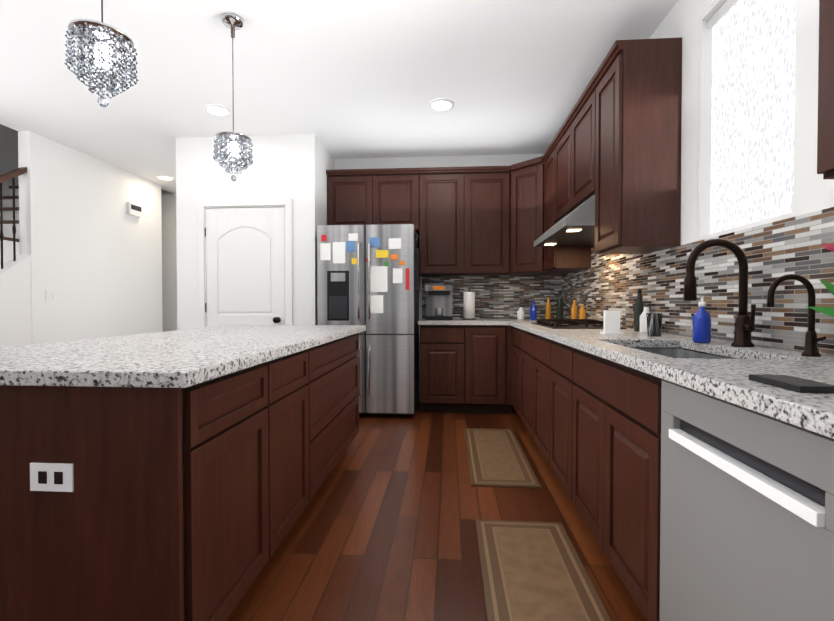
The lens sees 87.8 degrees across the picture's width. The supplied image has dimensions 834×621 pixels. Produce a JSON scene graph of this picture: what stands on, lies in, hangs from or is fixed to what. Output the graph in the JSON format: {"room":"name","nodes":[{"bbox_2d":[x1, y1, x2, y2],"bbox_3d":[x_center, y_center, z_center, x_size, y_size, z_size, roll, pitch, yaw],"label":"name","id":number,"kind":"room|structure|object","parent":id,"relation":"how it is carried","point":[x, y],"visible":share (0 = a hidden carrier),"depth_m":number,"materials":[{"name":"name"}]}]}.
{"room":"kitchen","nodes":[
{"label":"kitchen","id":0,"kind":"room"},
{"bbox_2d":[0,124,172,343],"bbox_3d":[-3.721,-1.583,4.633,0.120,5.200,5.120,0,1,4],"label":"wall","id":1,"kind":"structure","parent":0,"point":[103,263],"depth_m":4.84,"materials":[{"name":"white paint"}]},
{"bbox_2d":[45,290,56,301],"bbox_3d":[-3.677,-0.149,4.361,0.009,0.120,0.120,0,1,4],"label":"switch plate","id":2,"kind":"object","parent":1,"relation":"attached to","point":[50,295],"visible":1,"depth_m":4.36,"materials":[{"name":"white plastic"}]},
{"bbox_2d":[126,202,141,216],"bbox_3d":[-3.575,-1.276,5.489,0.046,0.150,0.220,0,1,4],"label":"door chime","id":3,"kind":"object","parent":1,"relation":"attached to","point":[133,209],"visible":1,"depth_m":5.46,"materials":[{"name":"white plastic"}]},
{"bbox_2d":[162,193,176,330],"bbox_3d":[-3.457,-0.382,6.557,2.430,2.740,0.120,0,1,4],"label":"wall","id":4,"kind":"structure","parent":0,"point":[168,200],"depth_m":6.51,"materials":[{"name":"white paint"}]},
{"bbox_2d":[176,137,187,329],"bbox_3d":[-2.265,-0.364,5.367,0.120,2.740,2.080,0,1,4],"label":"wall","id":5,"kind":"structure","parent":0,"point":[181,143],"depth_m":4.32,"materials":[{"name":"white paint"}]},
{"bbox_2d":[188,134,319,328],"bbox_3d":[-1.634,-0.349,4.338,1.290,2.740,0.120,0,1,4],"label":"wall","id":6,"kind":"structure","parent":0,"point":[294,167],"depth_m":4.25,"materials":[{"name":"white paint"}]},
{"bbox_2d":[197,198,292,327],"bbox_3d":[-1.696,-0.035,4.311,0.960,2.115,0.193,0,1,4],"label":"door","id":7,"kind":"structure","parent":6,"relation":"attached to","point":[244,268],"depth_m":4.28,"materials":[{"name":"white wood"}]},
{"bbox_2d":[320,141,333,224],"bbox_3d":[-1.023,-0.354,4.669,0.120,2.740,0.570,0,1,4],"label":"wall","id":8,"kind":"structure","parent":0,"point":[326,159],"depth_m":4.55,"materials":[{"name":"white paint"}]},
{"bbox_2d":[0,0,677,193],"bbox_3d":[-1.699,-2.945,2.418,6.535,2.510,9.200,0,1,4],"label":"ceiling","id":9,"kind":"structure","parent":0,"point":[343,79],"depth_m":3.10,"materials":[{"name":"white paint"}]},
{"bbox_2d":[64,0,138,106],"bbox_3d":[-1.143,-1.208,1.571,0.220,0.936,0.220,0,1,4],"label":"pendant light","id":10,"kind":"object","parent":9,"relation":"hanging from","point":[104,44],"visible":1,"depth_m":1.54,"materials":[{"name":"clear glass"}]},
{"bbox_2d":[156,175,174,179],"bbox_3d":[-3.285,-1.732,5.662,0.210,0.012,0.210,0,1,4],"label":"recessed light","id":11,"kind":"object","parent":9,"relation":"in","point":[164,177],"visible":0.98,"depth_m":5.63,"materials":[{"name":"white plastic"}]},
{"bbox_2d":[204,104,230,115],"bbox_3d":[-1.695,-1.702,3.690,0.210,0.012,0.210,0,1,4],"label":"recessed light","id":12,"kind":"object","parent":9,"relation":"in","point":[215,109],"visible":1,"depth_m":3.68,"materials":[{"name":"white plastic"}]},
{"bbox_2d":[213,13,253,181],"bbox_3d":[-1.073,-1.222,2.529,0.220,0.936,0.220,0,1,4],"label":"pendant light","id":13,"kind":"object","parent":9,"relation":"hanging from","point":[234,146],"visible":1,"depth_m":2.50,"materials":[{"name":"clear glass"}]},
{"bbox_2d":[429,99,453,110],"bbox_3d":[0.203,-1.700,3.591,0.210,0.012,0.210,0,1,4],"label":"recessed light","id":14,"kind":"object","parent":9,"relation":"in","point":[441,104],"visible":1,"depth_m":3.57,"materials":[{"name":"white plastic"}]},
{"bbox_2d":[226,400,645,620],"bbox_3d":[-1.699,1.075,2.479,6.535,0.050,9.200,0,1,4],"label":"floor","id":15,"kind":"structure","parent":0,"point":[383,528],"depth_m":2.06,"materials":[{"name":"brown wood"}]},
{"bbox_2d":[0,167,31,346],"bbox_3d":[-4.303,-0.299,3.712,1.154,2.660,3.800,0,1,4],"label":"staircase railing","id":16,"kind":"object","parent":15,"relation":"on","point":[15,303],"visible":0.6,"depth_m":4.05,"materials":[{"name":"white paint"}]},
{"bbox_2d":[0,358,279,620],"bbox_3d":[-1.070,0.626,1.444,0.980,0.880,0.617,0,1,4],"label":"base cabinet","id":17,"kind":"object","parent":15,"relation":"on","point":[190,503],"depth_m":1.13,"materials":[{"name":"brown wood"}]},
{"bbox_2d":[0,325,365,387],"bbox_3d":[-1.020,0.153,2.260,1.080,0.039,2.330,0,1,4],"label":"countertop","id":18,"kind":"structure","parent":17,"relation":"on","point":[180,358],"depth_m":1.44,"materials":[{"name":"stone"}]},
{"bbox_2d":[280,348,311,542],"bbox_3d":[-1.037,0.619,1.893,0.980,0.880,0.539,0,1,4],"label":"base cabinet","id":19,"kind":"object","parent":15,"relation":"on","point":[295,368],"depth_m":1.95,"materials":[{"name":"brown wood"}]},
{"bbox_2d":[312,333,358,497],"bbox_3d":[-0.975,0.606,2.738,0.980,0.880,1.284,0,1,4],"label":"base cabinet","id":20,"kind":"object","parent":15,"relation":"on","point":[335,364],"depth_m":2.59,"materials":[{"name":"brown wood"}]},
{"bbox_2d":[317,224,418,415],"bbox_3d":[-0.460,0.105,4.455,0.915,1.830,0.889,0,1,4],"label":"fridge","id":21,"kind":"object","parent":15,"relation":"on","point":[366,275],"visible":0.94,"depth_m":4.07,"materials":[{"name":"silver metal"}]},
{"bbox_2d":[415,234,419,290],"bbox_3d":[0.006,-0.473,4.236,0.043,0.552,0.240,0,1,4],"label":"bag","id":22,"kind":"object","parent":21,"relation":"hanging from","point":[417,268],"visible":1,"depth_m":4.13,"materials":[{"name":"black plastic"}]},
{"bbox_2d":[420,325,512,412],"bbox_3d":[0.505,0.578,4.550,0.908,0.880,0.628,0,1,4],"label":"base cabinet","id":23,"kind":"object","parent":15,"relation":"on","point":[466,368],"visible":0.9,"depth_m":4.24,"materials":[{"name":"brown wood"}]},
{"bbox_2d":[418,319,505,324],"bbox_3d":[0.466,0.118,4.529,0.870,0.039,0.643,0,1,4],"label":"countertop","id":24,"kind":"structure","parent":23,"relation":"on","point":[454,321],"depth_m":4.22,"materials":[{"name":"stone"}]},
{"bbox_2d":[425,285,452,319],"bbox_3d":[0.235,-0.083,4.595,0.280,0.360,0.342,0,1,4],"label":"coffee machine","id":25,"kind":"object","parent":24,"relation":"on","point":[438,302],"visible":1,"depth_m":4.60,"materials":[{"name":"silver metal"}]},
{"bbox_2d":[462,287,475,319],"bbox_3d":[0.557,-0.076,4.623,0.150,0.345,0.150,0,1,4],"label":"paper towel","id":26,"kind":"object","parent":24,"relation":"on","point":[469,305],"visible":1,"depth_m":4.57,"materials":[{"name":"white paper"}]},
{"bbox_2d":[464,428,540,487],"bbox_3d":[0.569,1.030,3.150,0.410,0.016,1.170,0,1,4],"label":"kitchen mat","id":27,"kind":"object","parent":15,"relation":"on","point":[496,457],"visible":1,"depth_m":2.96,"materials":[{"name":"brown fabric"}]},
{"bbox_2d":[512,327,515,410],"bbox_3d":[1.209,0.589,3.856,0.632,0.880,0.554,0,1,4],"label":"base cabinet","id":28,"kind":"object","parent":15,"relation":"on","point":[514,328],"depth_m":4.04,"materials":[{"name":"brown wood"}]},
{"bbox_2d":[516,328,527,429],"bbox_3d":[1.173,0.596,3.365,0.632,0.880,0.688,0,1,4],"label":"base cabinet","id":29,"kind":"object","parent":15,"relation":"on","point":[521,335],"depth_m":3.60,"materials":[{"name":"brown wood"}]},
{"bbox_2d":[528,332,543,455],"bbox_3d":[1.134,0.604,2.836,0.632,0.880,0.628,0,1,4],"label":"base cabinet","id":30,"kind":"object","parent":15,"relation":"on","point":[535,342],"depth_m":3.04,"materials":[{"name":"brown wood"}]},
{"bbox_2d":[475,519,611,620],"bbox_3d":[0.447,1.057,1.424,0.420,0.016,1.450,0,1,4],"label":"kitchen mat","id":31,"kind":"object","parent":15,"relation":"on","point":[532,571],"visible":0.98,"depth_m":1.71,"materials":[{"name":"brown fabric"}]},
{"bbox_2d":[544,338,706,538],"bbox_3d":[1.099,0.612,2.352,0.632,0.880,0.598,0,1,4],"label":"base cabinet","id":32,"kind":"object","parent":15,"relation":"on","point":[592,423],"depth_m":1.70,"materials":[{"name":"brown wood"}]},
{"bbox_2d":[506,319,833,438],"bbox_3d":[1.081,0.151,2.371,0.652,0.039,4.858,0,1,4],"label":"countertop","id":33,"kind":"structure","parent":32,"relation":"on","point":[727,380],"depth_m":1.18,"materials":[{"name":"stone"}]},
{"bbox_2d":[517,306,524,319],"bbox_3d":[1.095,0.028,4.565,0.077,0.140,0.077,0,1,4],"label":"bottle","id":34,"kind":"object","parent":33,"relation":"on","point":[520,313],"visible":1,"depth_m":4.54,"materials":[{"name":"white ceramic"}]},
{"bbox_2d":[530,301,536,319],"bbox_3d":[1.211,-0.002,4.516,0.068,0.200,0.068,0,1,4],"label":"bottle","id":35,"kind":"object","parent":33,"relation":"on","point":[533,312],"visible":0.96,"depth_m":4.49,"materials":[{"name":"blue glass"}]},
{"bbox_2d":[545,296,551,318],"bbox_3d":[1.333,-0.025,4.396,0.058,0.250,0.058,0,1,4],"label":"bottle","id":36,"kind":"object","parent":33,"relation":"on","point":[548,308],"visible":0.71,"depth_m":4.38,"materials":[{"name":"orange glass"}]},
{"bbox_2d":[556,290,563,318],"bbox_3d":[1.415,-0.048,4.290,0.064,0.300,0.064,0,1,4],"label":"bottle","id":37,"kind":"object","parent":33,"relation":"on","point":[560,309],"visible":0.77,"depth_m":4.27,"materials":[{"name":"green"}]},
{"bbox_2d":[571,298,577,318],"bbox_3d":[1.430,-0.003,3.938,0.054,0.220,0.054,0,1,4],"label":"bottle","id":38,"kind":"object","parent":33,"relation":"on","point":[574,311],"visible":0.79,"depth_m":3.92,"materials":[{"name":"orange glass"}]},
{"bbox_2d":[531,319,626,328],"bbox_3d":[1.181,0.096,3.276,0.480,0.041,0.760,0,1,4],"label":"cooktop","id":39,"kind":"object","parent":33,"relation":"in","point":[572,324],"visible":0.94,"depth_m":3.06,"materials":[{"name":"black metal"}]},
{"bbox_2d":[579,302,585,318],"bbox_3d":[1.449,0.019,3.797,0.052,0.180,0.052,0,1,4],"label":"bottle","id":40,"kind":"object","parent":33,"relation":"on","point":[582,312],"visible":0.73,"depth_m":3.78,"materials":[{"name":"orange glass"}]},
{"bbox_2d":[600,310,623,333],"bbox_3d":[1.088,0.065,2.420,0.100,0.130,0.080,0,1,4],"label":"napkin holder","id":41,"kind":"object","parent":33,"relation":"on","point":[611,324],"visible":1,"depth_m":2.40,"materials":[{"name":"white plastic"}]},
{"bbox_2d":[634,289,643,331],"bbox_3d":[1.355,-0.003,2.640,0.058,0.260,0.058,0,1,4],"label":"bottle","id":42,"kind":"object","parent":33,"relation":"on","point":[638,307],"visible":0.81,"depth_m":2.62,"materials":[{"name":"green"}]},
{"bbox_2d":[640,305,649,332],"bbox_3d":[1.324,0.049,2.503,0.068,0.160,0.068,0,1,4],"label":"bottle","id":43,"kind":"object","parent":33,"relation":"on","point":[643,323],"visible":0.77,"depth_m":2.49,"materials":[{"name":"white plastic"}]},
{"bbox_2d":[646,313,662,337],"bbox_3d":[1.179,0.074,2.153,0.072,0.120,0.072,0,1,4],"label":"drinking glass","id":44,"kind":"object","parent":33,"relation":"on","point":[654,325],"visible":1,"depth_m":2.13,"materials":[{"name":"white"}]},
{"bbox_2d":[634,348,729,358],"bbox_3d":[1.014,0.288,1.687,0.416,0.208,0.756,0,1,4],"label":"sink basin","id":45,"kind":"object","parent":33,"relation":"in","point":[676,352],"visible":0.1,"depth_m":2.02,"materials":[{"name":"silver metal"}]},
{"bbox_2d":[692,296,710,342],"bbox_3d":[1.227,0.037,1.868,0.069,0.203,0.068,0,1,4],"label":"soap dispenser","id":46,"kind":"object","parent":33,"relation":"on","point":[701,331],"visible":0.96,"depth_m":1.85,"materials":[{"name":"blue plastic"}]},
{"bbox_2d":[683,238,755,346],"bbox_3d":[1.187,-0.070,1.683,0.261,0.425,0.128,0,1,4],"label":"faucet","id":47,"kind":"object","parent":33,"relation":"on","point":[745,327],"visible":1,"depth_m":1.69,"materials":[{"name":"brown metal"}]},
{"bbox_2d":[749,374,833,392],"bbox_3d":[0.762,0.147,0.881,0.075,0.012,0.140,0,1,4],"label":"phone","id":48,"kind":"object","parent":33,"relation":"on","point":[795,384],"visible":1,"depth_m":0.85,"materials":[{"name":"black plastic"}]},
{"bbox_2d":[767,274,825,356],"bbox_3d":[1.212,0.015,1.383,0.159,0.264,0.075,0,1,4],"label":"filter faucet","id":49,"kind":"object","parent":33,"relation":"on","point":[811,344],"visible":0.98,"depth_m":1.39,"materials":[{"name":"brown metal"}]},
{"bbox_2d":[805,243,833,316],"bbox_3d":[1.179,-0.016,1.118,0.248,0.332,0.254,0,1,4],"label":"plant","id":50,"kind":"object","parent":33,"relation":"on","point":[829,311],"visible":1,"depth_m":1.17,"materials":[{"name":"green plant"}]},
{"bbox_2d":[659,380,833,620],"bbox_3d":[0.955,0.635,0.922,0.584,0.876,0.615,0,1,4],"label":"dishwasher","id":51,"kind":"object","parent":15,"relation":"on","point":[747,516],"visible":0.96,"depth_m":0.90,"materials":[{"name":"silver metal"}]},
{"bbox_2d":[334,154,560,399],"bbox_3d":[0.283,-0.358,4.944,2.645,2.740,0.150,0,1,4],"label":"wall","id":52,"kind":"structure","parent":0,"point":[432,161],"depth_m":4.87,"materials":[{"name":"white paint"}]},
{"bbox_2d":[326,166,509,275],"bbox_3d":[0.010,-0.939,4.707,1.930,1.110,0.343,0,1,4],"label":"upper cabinet","id":53,"kind":"object","parent":52,"relation":"attached to","point":[458,218],"visible":0.92,"depth_m":4.54,"materials":[{"name":"brown wood"}]},
{"bbox_2d":[422,276,560,318],"bbox_3d":[0.820,-0.146,4.827,1.533,0.478,0.010,0,1,4],"label":"backsplash","id":54,"kind":"structure","parent":52,"relation":"attached to","point":[501,297],"depth_m":4.81,"materials":[{"name":"tile"}]},
{"bbox_2d":[506,156,576,275],"bbox_3d":[1.267,-0.936,4.478,0.602,1.110,0.602,0,1,4],"label":"upper cabinet","id":55,"kind":"object","parent":52,"relation":"attached to","point":[527,203],"visible":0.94,"depth_m":4.33,"materials":[{"name":"brown wood"}]},
{"bbox_2d":[629,0,833,358],"bbox_3d":[1.415,-0.302,1.277,0.150,2.740,7.300,0,1,4],"label":"wall","id":56,"kind":"structure","parent":0,"point":[815,191],"depth_m":2.15,"materials":[{"name":"white paint"}]},
{"bbox_2d":[534,194,594,246],"bbox_3d":[1.233,-0.652,3.256,0.500,0.217,1.040,0,1,4],"label":"range hood","id":57,"kind":"object","parent":56,"relation":"attached to","point":[575,227],"visible":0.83,"depth_m":3.02,"materials":[{"name":"silver metal"}]},
{"bbox_2d":[543,144,590,271],"bbox_3d":[1.372,-0.927,3.935,0.324,1.110,0.460,0,1,4],"label":"upper cabinet","id":58,"kind":"object","parent":56,"relation":"attached to","point":[555,258],"depth_m":3.85,"materials":[{"name":"brown wood"}]},
{"bbox_2d":[551,88,586,223],"bbox_3d":[1.321,-1.117,3.243,0.324,0.710,1.050,0,1,4],"label":"upper cabinet","id":59,"kind":"object","parent":56,"relation":"attached to","point":[569,146],"depth_m":3.28,"materials":[{"name":"brown wood"}]},
{"bbox_2d":[587,37,681,259],"bbox_3d":[1.271,-0.907,2.560,0.324,1.110,0.454,0,1,4],"label":"upper cabinet","id":60,"kind":"object","parent":56,"relation":"attached to","point":[614,147],"depth_m":2.34,"materials":[{"name":"brown wood"}]},
{"bbox_2d":[561,207,833,355],"bbox_3d":[1.412,-0.201,2.341,0.010,0.663,4.858,0,1,4],"label":"backsplash","id":61,"kind":"structure","parent":56,"relation":"attached to","point":[772,251],"depth_m":1.89,"materials":[{"name":"tile"}]},
{"bbox_2d":[697,0,799,240],"bbox_3d":[1.458,-0.896,1.852,0.146,1.108,0.628,0,1,4],"label":"window","id":62,"kind":"structure","parent":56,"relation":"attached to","point":[748,114],"depth_m":1.88,"materials":[{"name":"white glass"}]},
{"bbox_2d":[817,0,833,178],"bbox_3d":[1.139,-0.879,0.755,0.324,1.110,0.635,0,1,4],"label":"upper cabinet","id":63,"kind":"object","parent":56,"relation":"attached to","point":[825,133],"depth_m":1.06,"materials":[{"name":"brown wood"}]}
]}

